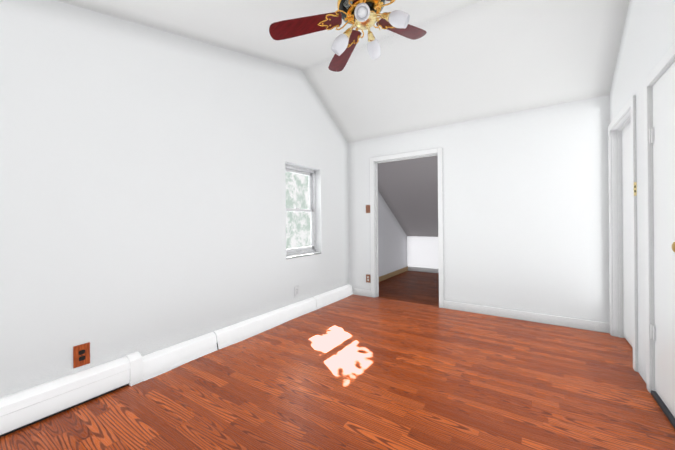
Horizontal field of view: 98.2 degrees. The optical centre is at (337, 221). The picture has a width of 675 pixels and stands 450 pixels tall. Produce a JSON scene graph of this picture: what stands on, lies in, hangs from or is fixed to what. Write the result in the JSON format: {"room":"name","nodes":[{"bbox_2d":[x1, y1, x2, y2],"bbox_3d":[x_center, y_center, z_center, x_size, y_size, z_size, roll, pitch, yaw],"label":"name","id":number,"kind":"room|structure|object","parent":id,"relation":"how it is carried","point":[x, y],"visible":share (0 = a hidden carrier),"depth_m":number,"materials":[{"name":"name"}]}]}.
{"room":"empty bedroom","nodes":[
{"label":"empty bedroom","id":0,"kind":"room"},
{"bbox_2d":[0,0,407,397],"bbox_3d":[-0.500,-0.387,3.725,0.166,3.036,7.258,-1,0,34],"label":"wall","id":1,"kind":"structure","parent":0,"point":[142,192],"depth_m":2.17,"materials":[{"name":"paint"}]},
{"bbox_2d":[0,351,142,436],"bbox_3d":[-1.915,1.046,1.376,0.080,0.198,1.765,-1,0,34],"label":"baseboard heater","id":2,"kind":"object","parent":1,"relation":"attached to","point":[19,410],"visible":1,"depth_m":1.76,"materials":[{"name":"white metal"}]},
{"bbox_2d":[73,342,89,367],"bbox_3d":[-1.631,0.850,1.866,0.008,0.135,0.082,-1,0,34],"label":"outlet","id":3,"kind":"object","parent":1,"relation":"attached to","point":[81,354],"visible":1,"depth_m":1.86,"materials":[{"name":"brown"}]},
{"bbox_2d":[142,284,352,380],"bbox_3d":[-0.603,1.057,3.326,0.088,0.150,2.928,-1,0,34],"label":"baseboard","id":4,"kind":"structure","parent":1,"relation":"attached to","point":[238,332],"depth_m":2.71,"materials":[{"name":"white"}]},
{"bbox_2d":[295,286,298,296],"bbox_3d":[-0.494,0.846,3.562,0.008,0.118,0.072,-1,0,34],"label":"electrical outlet","id":5,"kind":"object","parent":1,"relation":"attached to","point":[296,290],"visible":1,"depth_m":3.56,"materials":[{"name":"white plastic"}]},
{"bbox_2d":[285,164,315,255],"bbox_3d":[-0.518,-0.144,3.771,0.070,1.124,0.682,-1,0,34],"label":"window","id":6,"kind":"structure","parent":1,"relation":"in","point":[310,174],"depth_m":3.97,"materials":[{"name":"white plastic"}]},
{"bbox_2d":[286,252,320,258],"bbox_3d":[-0.447,0.428,3.727,0.090,0.020,0.682,-1,0,34],"label":"window sill","id":7,"kind":"structure","parent":1,"relation":"attached to","point":[301,255],"depth_m":3.72,"materials":[{"name":"white paint"}]},
{"bbox_2d":[379,266,407,281],"bbox_3d":[0.933,1.073,5.685,0.012,0.090,2.421,-1,0,34],"label":"baseboard","id":8,"kind":"structure","parent":1,"relation":"attached to","point":[399,271],"depth_m":5.95,"materials":[{"name":"brown wood"}]},
{"bbox_2d":[57,0,481,69],"bbox_3d":[-0.191,-1.475,1.325,3.037,0.863,3.626,-1,0,34],"label":"ceiling","id":9,"kind":"structure","parent":0,"point":[241,26],"depth_m":2.37,"materials":[{"name":"paint"}]},
{"bbox_2d":[269,0,426,71],"bbox_3d":[0.204,-1.440,1.909,1.180,0.495,1.226,-14,-3,33],"label":"ceiling fan","id":10,"kind":"object","parent":9,"relation":"hanging from","point":[361,15],"visible":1,"depth_m":1.94,"materials":[{"name":"red wood"}]},
{"bbox_2d":[0,271,674,449],"bbox_3d":[0.843,1.119,2.834,3.637,0.001,7.458,-1,0,34],"label":"floor","id":11,"kind":"structure","parent":0,"point":[403,361],"depth_m":1.92,"materials":[{"name":"laminate"}]},
{"bbox_2d":[378,156,437,236],"bbox_3d":[1.795,-0.459,5.026,2.200,1.579,2.541,-1,0,34],"label":"ceiling","id":12,"kind":"structure","parent":0,"point":[408,190],"depth_m":5.24,"materials":[{"name":"paint"}]},
{"bbox_2d":[408,236,438,268],"bbox_3d":[2.521,0.713,6.076,2.160,0.780,0.002,-1,0,34],"label":"wall","id":13,"kind":"structure","parent":0,"point":[422,251],"depth_m":6.49,"materials":[{"name":"paint"}]},
{"bbox_2d":[408,267,438,272],"bbox_3d":[2.525,1.058,6.068,2.170,0.090,0.012,-1,0,34],"label":"baseboard","id":14,"kind":"structure","parent":13,"relation":"attached to","point":[431,270],"depth_m":6.48,"materials":[{"name":"white wood"}]},
{"bbox_2d":[302,0,629,142],"bbox_3d":[1.121,-1.581,3.284,3.037,0.677,1.090,-1,0,34],"label":"ceiling","id":15,"kind":"structure","parent":0,"point":[483,59],"depth_m":3.02,"materials":[{"name":"paint"}]},
{"bbox_2d":[348,95,609,322],"bbox_3d":[1.438,-0.066,3.737,3.037,2.359,0.001,-1,0,34],"label":"wall","id":16,"kind":"structure","parent":0,"point":[525,211],"depth_m":3.31,"materials":[{"name":"paint"}]},
{"bbox_2d":[366,205,369,212],"bbox_3d":[0.455,-0.193,4.385,0.072,0.118,0.018,-1,0,34],"label":"light switch","id":17,"kind":"object","parent":16,"relation":"attached to","point":[367,208],"visible":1,"depth_m":4.38,"materials":[{"name":"brown wood"}]},
{"bbox_2d":[366,274,370,282],"bbox_3d":[0.461,0.851,4.393,0.072,0.118,0.008,-1,0,34],"label":"electrical outlet","id":18,"kind":"object","parent":16,"relation":"attached to","point":[367,278],"visible":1,"depth_m":4.39,"materials":[{"name":"brown wood"}]},
{"bbox_2d":[370,148,443,307],"bbox_3d":[0.961,0.082,4.116,1.044,2.072,0.133,-1,0,34],"label":"door frame","id":19,"kind":"structure","parent":16,"relation":"attached to","point":[440,214],"depth_m":4.23,"materials":[{"name":"white paint"}]},
{"bbox_2d":[354,288,609,332],"bbox_3d":[1.480,1.063,3.708,2.952,0.100,0.013,-1,0,34],"label":"baseboard","id":20,"kind":"structure","parent":16,"relation":"attached to","point":[598,326],"depth_m":3.27,"materials":[{"name":"white paint"}]},
{"bbox_2d":[609,0,674,383],"bbox_3d":[1.509,-0.404,0.977,0.160,3.036,4.930,-1,0,34],"label":"wall","id":21,"kind":"structure","parent":0,"point":[647,40],"depth_m":2.07,"materials":[{"name":"paint"}]},
{"bbox_2d":[608,95,637,371],"bbox_3d":[2.487,0.084,2.486,0.133,2.042,0.864,-1,0,34],"label":"door frame","id":22,"kind":"structure","parent":21,"relation":"attached to","point":[629,105],"depth_m":2.78,"materials":[{"name":"white paint"}]},
{"bbox_2d":[622,121,636,347],"bbox_3d":[2.464,0.106,2.461,0.119,1.957,0.801,-1,0,34],"label":"closet door","id":23,"kind":"structure","parent":21,"relation":"in","point":[627,234],"depth_m":2.64,"materials":[{"name":"white paint"}]},
{"bbox_2d":[644,43,674,392],"bbox_3d":[1.875,0.089,1.572,0.133,2.042,0.804,-1,0,34],"label":"door frame","id":24,"kind":"structure","parent":21,"relation":"attached to","point":[663,64],"depth_m":1.89,"materials":[{"name":"white paint"}]},
{"bbox_2d":[649,62,674,417],"bbox_3d":[1.822,0.109,1.609,0.112,1.948,0.676,-1,0,34],"label":"entry door","id":25,"kind":"structure","parent":21,"relation":"in","point":[662,140],"depth_m":1.72,"materials":[{"name":"white paint"}]},
{"bbox_2d":[651,390,674,428],"bbox_3d":[1.886,1.099,1.571,0.127,0.022,0.680,-1,0,34],"label":"trim","id":26,"kind":"structure","parent":21,"relation":"attached to","point":[664,408],"depth_m":1.71,"materials":[{"name":"grey"}]},
{"label":"outside","id":27,"kind":"structure","parent":0,"visible":0},
{"bbox_2d":[285,171,310,248],"bbox_3d":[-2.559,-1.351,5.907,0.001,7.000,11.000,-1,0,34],"label":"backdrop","id":28,"kind":"structure","parent":27,"point":[298,199],"depth_m":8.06,"materials":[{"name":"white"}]}
]}

